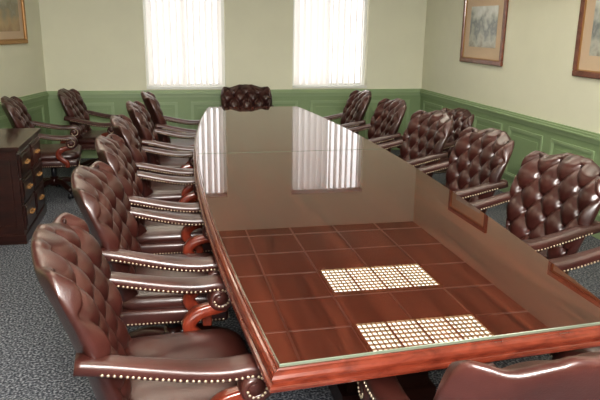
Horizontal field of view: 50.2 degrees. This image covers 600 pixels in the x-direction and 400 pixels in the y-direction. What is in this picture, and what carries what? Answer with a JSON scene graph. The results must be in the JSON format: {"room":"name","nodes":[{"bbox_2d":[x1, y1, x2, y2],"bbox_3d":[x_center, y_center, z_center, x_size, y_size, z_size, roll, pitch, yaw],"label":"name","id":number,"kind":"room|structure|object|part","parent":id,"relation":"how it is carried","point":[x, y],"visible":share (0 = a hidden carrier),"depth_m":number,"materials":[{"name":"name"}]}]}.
{"room":"conference room","nodes":[
{"label":"conference room","id":0,"kind":"room"},
{"bbox_2d":[0,0,45,101],"bbox_3d":[-2.966,-0.437,2.881,0.783,2.600,10.387,-1,15,-6],"label":"wall","id":1,"kind":"structure","parent":0,"point":[22,70],"depth_m":7.34,"materials":[{"name":"paint"}]},
{"bbox_2d":[0,0,27,44],"bbox_3d":[-3.132,-2.025,6.762,0.030,0.750,0.950,2,15,3],"label":"framed picture","id":2,"kind":"object","parent":1,"relation":"attached to","point":[13,26],"visible":1,"depth_m":6.99,"materials":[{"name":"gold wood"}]},
{"bbox_2d":[0,0,19,31],"bbox_3d":[-3.136,-2.025,6.762,0.002,0.480,0.680,2,15,3],"label":"print","id":3,"kind":"object","parent":2,"relation":"attached to","point":[9,9],"depth_m":6.91},
{"bbox_2d":[0,91,51,143],"bbox_3d":[-3.201,-0.454,6.019,0.046,0.730,4.055,2,15,3],"label":"trim","id":4,"kind":"structure","parent":1,"relation":"attached to","point":[36,104],"depth_m":7.60,"materials":[{"name":"green wood"}]},
{"bbox_2d":[38,0,426,90],"bbox_3d":[-0.727,-1.894,8.324,4.900,2.600,0.150,-2,16,-12],"label":"wall","id":5,"kind":"structure","parent":0,"point":[88,45],"depth_m":8.14,"materials":[{"name":"paint"}]},
{"bbox_2d":[145,0,221,85],"bbox_3d":[-1.451,-2.058,8.087,0.990,1.211,0.086,-2,16,-12],"label":"vertical blind","id":6,"kind":"object","parent":5,"relation":"attached to","point":[178,50],"visible":1,"depth_m":8.10,"materials":[{"name":"white fabric"}]},
{"bbox_2d":[143,0,225,88],"bbox_3d":[-1.454,-2.044,8.103,1.000,1.255,0.150,-2,16,-12],"label":"frame","id":7,"kind":"object","parent":5,"relation":"attached to","point":[198,86],"visible":0.84,"depth_m":8.19,"materials":[{"name":"white"}]},
{"bbox_2d":[48,89,420,143],"bbox_3d":[-0.718,-1.083,8.447,4.900,0.730,0.045,-2,16,-12],"label":"wainscoting","id":8,"kind":"structure","parent":5,"relation":"attached to","point":[181,104],"depth_m":8.30,"materials":[{"name":"green wood"}]},
{"bbox_2d":[81,147,399,157],"bbox_3d":[-0.727,-0.676,8.572,4.900,0.120,0.020,-2,16,-12],"label":"baseboard","id":9,"kind":"structure","parent":5,"relation":"attached to","point":[85,153],"depth_m":8.16,"materials":[{"name":"green wood"}]},
{"bbox_2d":[294,0,363,84],"bbox_3d":[0.398,-2.136,8.469,1.010,1.211,0.086,-2,16,-12],"label":"vertical blind","id":10,"kind":"object","parent":5,"relation":"attached to","point":[312,47],"visible":1,"depth_m":8.47,"materials":[{"name":"white fabric"}]},
{"bbox_2d":[292,0,367,87],"bbox_3d":[0.396,-2.121,8.485,1.020,1.255,0.150,-2,16,-12],"label":"frame","id":11,"kind":"object","parent":5,"relation":"attached to","point":[334,85],"visible":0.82,"depth_m":8.59,"materials":[{"name":"white"}]},
{"bbox_2d":[0,150,599,399],"bbox_3d":[-0.206,0.757,3.780,6.237,0.100,10.320,-2,16,-12],"label":"floor","id":12,"kind":"structure","parent":0,"point":[37,354],"depth_m":3.62,"materials":[{"name":"carpet"}]},
{"bbox_2d":[0,128,46,244],"bbox_3d":[-2.554,-0.133,5.269,0.743,0.765,0.950,-2,16,-12],"label":"dresser","id":13,"kind":"object","parent":12,"relation":"on","point":[23,208],"visible":1,"depth_m":4.98,"materials":[{"name":"brown wood"}]},
{"bbox_2d":[1,96,81,198],"bbox_3d":[-2.511,-0.531,6.321,0.703,0.979,0.753,-4,16,-16],"label":"chair","id":14,"kind":"object","parent":12,"relation":"on","point":[67,154],"visible":0.66,"depth_m":6.16,"materials":[{"name":"red leather"}]},
{"bbox_3d":[-2.556,-0.738,6.600,0.564,0.204,0.092,-4,16,-16],"label":"arm","id":15,"kind":"part","parent":14,"relation":"part of","materials":[{"name":"leather"}]},
{"bbox_3d":[-2.378,-0.571,5.997,0.564,0.204,0.092,-4,16,-16],"label":"arm","id":16,"kind":"part","parent":14,"relation":"part of","materials":[{"name":"leather"}]},
{"bbox_3d":[-2.441,-0.454,6.362,0.519,0.160,0.582,-4,16,-16],"label":"seat","id":17,"kind":"part","parent":14,"relation":"part of","materials":[{"name":"leather"}]},
{"bbox_3d":[-2.231,-0.422,6.095,0.178,0.227,0.048,-4,16,-16],"label":"arm post","id":18,"kind":"part","parent":14,"relation":"part of","materials":[{"name":"brown wood"}]},
{"bbox_2d":[57,88,117,166],"bbox_3d":[-2.321,-0.770,7.241,0.688,0.959,0.737,-1,15,-5],"label":"chair","id":19,"kind":"object","parent":12,"relation":"on","point":[73,105],"visible":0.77,"depth_m":7.02,"materials":[{"name":"red leather"}]},
{"bbox_3d":[-2.250,-0.804,6.905,0.553,0.200,0.090,-1,15,-5],"label":"arm","id":20,"kind":"part","parent":19,"relation":"part of","materials":[{"name":"leather"}]},
{"bbox_3d":[-2.250,-0.691,7.268,0.508,0.157,0.570,-1,15,-5],"label":"seat","id":21,"kind":"part","parent":19,"relation":"part of","materials":[{"name":"leather"}]},
{"bbox_3d":[-2.304,-0.973,7.517,0.553,0.200,0.090,-1,15,-5],"label":"arm","id":22,"kind":"part","parent":19,"relation":"part of","materials":[{"name":"leather"}]},
{"bbox_2d":[71,161,229,337],"bbox_3d":[-0.703,0.334,3.176,0.732,1.019,0.784,-2,16,-10],"label":"chair","id":23,"kind":"object","parent":12,"relation":"on","point":[100,196],"visible":0.73,"depth_m":2.92,"materials":[{"name":"red leather"}]},
{"bbox_3d":[-0.598,0.296,2.827,0.588,0.212,0.096,-2,16,-10],"label":"arm","id":24,"kind":"part","parent":23,"relation":"part of","materials":[{"name":"leather"}]},
{"bbox_3d":[-0.714,0.118,3.470,0.588,0.212,0.096,-2,16,-10],"label":"arm","id":25,"kind":"part","parent":23,"relation":"part of","materials":[{"name":"leather"}]},
{"bbox_3d":[-0.628,0.417,3.212,0.540,0.167,0.606,-2,16,-10],"label":"seat","id":26,"kind":"part","parent":23,"relation":"part of","materials":[{"name":"leather"}]},
{"bbox_3d":[-0.551,0.284,3.532,0.185,0.236,0.050,-2,16,-10],"label":"arm post","id":27,"kind":"part","parent":23,"relation":"part of","materials":[{"name":"brown wood"}]},
{"bbox_3d":[-0.439,0.456,2.913,0.185,0.236,0.050,-2,16,-10],"label":"arm post","id":28,"kind":"part","parent":23,"relation":"part of","materials":[{"name":"brown wood"}]},
{"bbox_2d":[31,212,270,399],"bbox_3d":[-0.509,0.577,2.282,0.739,1.029,0.791,-4,16,-16],"label":"chair","id":29,"kind":"object","parent":12,"relation":"on","point":[71,268],"visible":0.97,"depth_m":2.06,"materials":[{"name":"red leather"}]},
{"bbox_3d":[-0.556,0.359,2.575,0.593,0.214,0.097,-4,16,-16],"label":"arm","id":30,"kind":"part","parent":29,"relation":"part of","materials":[{"name":"leather"}]},
{"bbox_3d":[-0.369,0.535,1.942,0.593,0.214,0.097,-4,16,-16],"label":"arm","id":31,"kind":"part","parent":29,"relation":"part of","materials":[{"name":"leather"}]},
{"bbox_3d":[-0.435,0.658,2.326,0.546,0.168,0.612,-4,16,-16],"label":"seat","id":32,"kind":"part","parent":29,"relation":"part of","materials":[{"name":"leather"}]},
{"bbox_3d":[-0.394,0.522,2.655,0.187,0.239,0.051,-4,16,-16],"label":"arm post","id":33,"kind":"part","parent":29,"relation":"part of","materials":[{"name":"brown wood"}]},
{"bbox_3d":[-0.214,0.691,2.045,0.187,0.239,0.051,-4,16,-16],"label":"arm post","id":34,"kind":"part","parent":29,"relation":"part of","materials":[{"name":"brown wood"}]},
{"bbox_2d":[95,133,211,254],"bbox_3d":[-0.886,0.094,4.064,0.725,1.009,0.776,-2,16,-12],"label":"chair","id":35,"kind":"object","parent":12,"relation":"on","point":[157,238],"visible":0.55,"depth_m":3.82,"materials":[{"name":"red leather"}]},
{"bbox_3d":[-0.771,0.055,3.722,0.582,0.210,0.095,-2,16,-12],"label":"arm","id":36,"kind":"part","parent":35,"relation":"part of","materials":[{"name":"leather"}]},
{"bbox_3d":[-0.909,-0.120,4.354,0.582,0.210,0.095,-2,16,-12],"label":"arm","id":37,"kind":"part","parent":35,"relation":"part of","materials":[{"name":"leather"}]},
{"bbox_3d":[-0.812,0.175,4.102,0.535,0.165,0.600,-2,16,-12],"label":"seat","id":38,"kind":"part","parent":35,"relation":"part of","materials":[{"name":"leather"}]},
{"bbox_3d":[-0.748,0.043,4.422,0.184,0.234,0.050,-2,16,-12],"label":"arm post","id":39,"kind":"part","parent":35,"relation":"part of","materials":[{"name":"brown wood"}]},
{"bbox_3d":[-0.615,0.212,3.812,0.184,0.234,0.050,-2,16,-12],"label":"arm post","id":40,"kind":"part","parent":35,"relation":"part of","materials":[{"name":"brown wood"}]},
{"bbox_2d":[110,114,197,208],"bbox_3d":[-1.057,-0.149,4.943,0.725,1.009,0.776,-3,16,-14],"label":"chair","id":41,"kind":"object","parent":12,"relation":"on","point":[122,126],"visible":0.58,"depth_m":4.69,"materials":[{"name":"red leather"}]},
{"bbox_3d":[-0.931,-0.189,4.606,0.582,0.210,0.095,-3,16,-14],"label":"arm","id":42,"kind":"part","parent":41,"relation":"part of","materials":[{"name":"leather"}]},
{"bbox_3d":[-1.092,-0.363,5.232,0.582,0.210,0.095,-3,16,-14],"label":"arm","id":43,"kind":"part","parent":41,"relation":"part of","materials":[{"name":"leather"}]},
{"bbox_3d":[-0.984,-0.069,4.984,0.535,0.165,0.600,-3,16,-14],"label":"seat","id":44,"kind":"part","parent":41,"relation":"part of","materials":[{"name":"leather"}]},
{"bbox_3d":[-0.932,-0.202,5.305,0.184,0.234,0.050,-3,16,-14],"label":"arm post","id":45,"kind":"part","parent":41,"relation":"part of","materials":[{"name":"brown wood"}]},
{"bbox_3d":[-0.777,-0.034,4.701,0.184,0.234,0.050,-3,16,-14],"label":"arm post","id":46,"kind":"part","parent":41,"relation":"part of","materials":[{"name":"brown wood"}]},
{"bbox_2d":[126,101,195,175],"bbox_3d":[-1.175,-0.388,5.809,0.725,1.009,0.776,-2,16,-11],"label":"chair","id":47,"kind":"object","parent":12,"relation":"on","point":[140,117],"visible":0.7,"depth_m":5.53,"materials":[{"name":"red leather"}]},
{"bbox_3d":[-1.065,-0.426,5.466,0.582,0.210,0.095,-2,16,-11],"label":"arm","id":48,"kind":"part","parent":47,"relation":"part of","materials":[{"name":"leather"}]},
{"bbox_3d":[-1.101,-0.306,5.846,0.535,0.165,0.600,-2,16,-11],"label":"seat","id":49,"kind":"part","parent":47,"relation":"part of","materials":[{"name":"leather"}]},
{"bbox_3d":[-1.192,-0.602,6.100,0.582,0.210,0.095,-2,16,-11],"label":"arm","id":50,"kind":"part","parent":47,"relation":"part of","materials":[{"name":"leather"}]},
{"bbox_2d":[141,91,199,150],"bbox_3d":[-1.255,-0.618,6.647,0.725,1.009,0.776,-3,16,-14],"label":"chair","id":51,"kind":"object","parent":12,"relation":"on","point":[150,101],"visible":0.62,"depth_m":6.30,"materials":[{"name":"red leather"}]},
{"bbox_3d":[-1.129,-0.658,6.309,0.582,0.210,0.095,-3,16,-14],"label":"arm","id":52,"kind":"part","parent":51,"relation":"part of","materials":[{"name":"leather"}]},
{"bbox_3d":[-1.290,-0.832,6.936,0.582,0.210,0.095,-3,16,-14],"label":"arm","id":53,"kind":"part","parent":51,"relation":"part of","materials":[{"name":"leather"}]},
{"bbox_3d":[-1.182,-0.538,6.687,0.535,0.165,0.600,-3,16,-14],"label":"seat","id":54,"kind":"part","parent":51,"relation":"part of","materials":[{"name":"leather"}]},
{"bbox_2d":[219,84,273,106],"bbox_3d":[-0.634,-0.935,7.974,0.722,0.938,0.674,-2,16,-12],"label":"chair","id":55,"kind":"object","parent":12,"relation":"on","point":[241,95],"visible":0.3,"depth_m":8.08,"materials":[{"name":"red leather"}]},
{"bbox_2d":[323,90,371,133],"bbox_3d":[0.385,-0.689,6.992,0.725,1.009,0.776,-1,15,-8],"label":"chair","id":56,"kind":"object","parent":12,"relation":"on","point":[357,104],"visible":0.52,"depth_m":6.86,"materials":[{"name":"red leather"}]},
{"bbox_3d":[0.296,-0.901,7.273,0.582,0.210,0.095,-1,15,-8],"label":"arm","id":57,"kind":"part","parent":56,"relation":"part of","materials":[{"name":"leather"}]},
{"bbox_3d":[0.388,-0.725,6.633,0.582,0.210,0.095,-1,15,-8],"label":"arm","id":58,"kind":"part","parent":56,"relation":"part of","materials":[{"name":"leather"}]},
{"bbox_2d":[348,98,406,151],"bbox_3d":[0.618,-0.470,6.205,0.725,1.009,0.776,-2,16,-10],"label":"chair","id":59,"kind":"object","parent":12,"relation":"on","point":[384,125],"visible":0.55,"depth_m":6.11,"materials":[{"name":"red leather"}]},
{"bbox_3d":[0.518,-0.681,6.482,0.582,0.210,0.095,-2,16,-10],"label":"arm","id":60,"kind":"part","parent":59,"relation":"part of","materials":[{"name":"leather"}]},
{"bbox_3d":[0.633,-0.506,5.846,0.582,0.210,0.095,-2,16,-10],"label":"arm","id":61,"kind":"part","parent":59,"relation":"part of","materials":[{"name":"leather"}]},
{"bbox_2d":[193,106,599,399],"bbox_3d":[-0.027,0.046,4.751,1.524,0.764,5.866,-2,16,-12],"label":"conference table","id":62,"kind":"object","parent":12,"relation":"on","point":[341,262],"visible":0.99,"depth_m":2.57,"materials":[{"name":"brown wood"}]},
{"bbox_3d":[-0.325,-0.718,6.096,1.426,0.009,2.730,-2,16,-12],"label":"glass","id":63,"kind":"part","parent":62,"relation":"part of","materials":[{"name":"clear glass"}]},
{"bbox_2d":[378,110,452,177],"bbox_3d":[0.829,-0.229,5.335,0.725,1.009,0.776,-3,16,-14],"label":"chair","id":64,"kind":"object","parent":12,"relation":"on","point":[425,137],"visible":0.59,"depth_m":5.26,"materials":[{"name":"red leather"}]},
{"bbox_3d":[0.706,-0.439,5.605,0.582,0.210,0.095,-3,16,-14],"label":"arm","id":65,"kind":"part","parent":64,"relation":"part of","materials":[{"name":"leather"}]},
{"bbox_3d":[0.867,-0.265,4.978,0.582,0.210,0.095,-3,16,-14],"label":"arm","id":66,"kind":"part","parent":64,"relation":"part of","materials":[{"name":"leather"}]},
{"bbox_2d":[395,108,473,185],"bbox_3d":[1.351,-0.472,6.479,0.638,0.888,0.683,-4,16,-18],"label":"chair","id":67,"kind":"object","parent":12,"relation":"on","point":[462,118],"visible":0.3,"depth_m":6.35,"materials":[{"name":"red leather"}]},
{"bbox_3d":[1.286,-0.393,6.479,0.471,0.145,0.528,-4,16,-18],"label":"seat","id":68,"kind":"part","parent":67,"relation":"part of","materials":[{"name":"leather"}]},
{"bbox_3d":[1.411,-0.504,6.168,0.512,0.185,0.084,-4,16,-18],"label":"arm","id":69,"kind":"part","parent":67,"relation":"part of","materials":[{"name":"leather"}]},
{"bbox_2d":[417,127,513,213],"bbox_3d":[1.013,0.017,4.445,0.725,1.009,0.776,-2,16,-12],"label":"chair","id":70,"kind":"object","parent":12,"relation":"on","point":[476,165],"visible":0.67,"depth_m":4.36,"materials":[{"name":"red leather"}]},
{"bbox_3d":[0.901,-0.193,4.718,0.582,0.210,0.095,-2,16,-12],"label":"arm","id":71,"kind":"part","parent":70,"relation":"part of","materials":[{"name":"leather"}]},
{"bbox_3d":[1.039,-0.018,4.087,0.582,0.210,0.095,-2,16,-12],"label":"arm","id":72,"kind":"part","parent":70,"relation":"part of","materials":[{"name":"leather"}]},
{"bbox_2d":[357,349,599,399],"bbox_3d":[0.609,0.727,1.831,0.776,1.009,0.725,-2,15,-9],"label":"chair","id":73,"kind":"object","parent":12,"relation":"on","point":[575,374],"visible":0.94,"depth_m":1.38,"materials":[{"name":"red leather"}]},
{"bbox_3d":[0.274,0.599,1.788,0.095,0.210,0.582,-2,15,-9],"label":"arm","id":74,"kind":"part","parent":73,"relation":"part of","materials":[{"name":"leather"}]},
{"bbox_3d":[0.936,0.581,1.890,0.095,0.210,0.582,-2,15,-9],"label":"arm","id":75,"kind":"part","parent":73,"relation":"part of","materials":[{"name":"leather"}]},
{"bbox_2d":[469,150,599,280],"bbox_3d":[1.195,0.262,3.560,0.725,1.009,0.776,-4,16,-16],"label":"chair","id":76,"kind":"object","parent":12,"relation":"on","point":[553,205],"visible":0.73,"depth_m":3.49,"materials":[{"name":"red leather"}]},
{"bbox_3d":[1.062,0.053,3.825,0.582,0.210,0.095,-4,16,-16],"label":"arm","id":77,"kind":"part","parent":76,"relation":"part of","materials":[{"name":"leather"}]},
{"bbox_3d":[1.121,0.350,3.564,0.535,0.165,0.600,-4,16,-16],"label":"seat","id":78,"kind":"part","parent":76,"relation":"part of","materials":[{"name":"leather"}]},
{"bbox_3d":[1.245,0.226,3.204,0.582,0.210,0.095,-4,16,-16],"label":"arm","id":79,"kind":"part","parent":76,"relation":"part of","materials":[{"name":"leather"}]},
{"bbox_2d":[547,246,599,356],"bbox_3d":[1.389,0.508,2.672,0.725,1.009,0.776,-3,16,-14],"label":"chair","id":80,"kind":"object","parent":12,"relation":"on","point":[571,262],"visible":0.16,"depth_m":2.90,"materials":[{"name":"red leather"}]},
{"bbox_3d":[1.267,0.298,2.941,0.582,0.210,0.095,-3,16,-14],"label":"arm","id":81,"kind":"part","parent":80,"relation":"part of","materials":[{"name":"leather"}]},
{"bbox_3d":[1.314,0.596,2.678,0.535,0.165,0.600,-3,16,-14],"label":"seat","id":82,"kind":"part","parent":80,"relation":"part of","materials":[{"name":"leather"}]},
{"bbox_2d":[421,0,599,133],"bbox_3d":[2.791,-0.671,4.039,0.150,2.600,10.320,-2,16,-12],"label":"wall","id":83,"kind":"structure","parent":0,"point":[535,78],"depth_m":6.30,"materials":[{"name":"paint"}]},
{"bbox_2d":[459,0,508,66],"bbox_3d":[2.018,-1.913,7.079,0.029,0.800,0.980,-2,16,-12],"label":"framed picture","id":84,"kind":"object","parent":83,"relation":"attached to","point":[484,22],"visible":1,"depth_m":7.06,"materials":[{"name":"brown wood"}]},
{"bbox_2d":[469,5,498,47],"bbox_3d":[2.022,-1.913,7.080,0.002,0.440,0.620,-2,16,-12],"label":"print","id":85,"kind":"object","parent":84,"relation":"attached to","point":[484,19],"depth_m":7.06},
{"bbox_2d":[419,89,599,220],"bbox_3d":[2.684,0.119,4.234,0.045,0.730,10.020,-2,16,-12],"label":"wainscoting","id":86,"kind":"structure","parent":83,"relation":"attached to","point":[529,134],"depth_m":6.37,"materials":[{"name":"green wood"}]},
{"bbox_2d":[499,183,599,239],"bbox_3d":[2.690,0.529,4.349,0.020,0.120,10.020,-2,16,-12],"label":"baseboard","id":87,"kind":"structure","parent":83,"relation":"attached to","point":[597,235],"depth_m":6.66,"materials":[{"name":"green wood"}]},
{"bbox_2d":[572,0,599,78],"bbox_3d":[2.473,-1.336,4.994,0.029,0.800,0.980,-2,16,-12],"label":"framed picture","id":88,"kind":"object","parent":83,"relation":"attached to","point":[586,62],"visible":1,"depth_m":5.34,"materials":[{"name":"brown wood"}]},
{"bbox_2d":[589,0,599,55],"bbox_3d":[2.477,-1.336,4.995,0.002,0.440,0.620,-2,16,-12],"label":"print","id":89,"kind":"object","parent":88,"relation":"attached to","point":[594,38],"depth_m":5.25}
]}

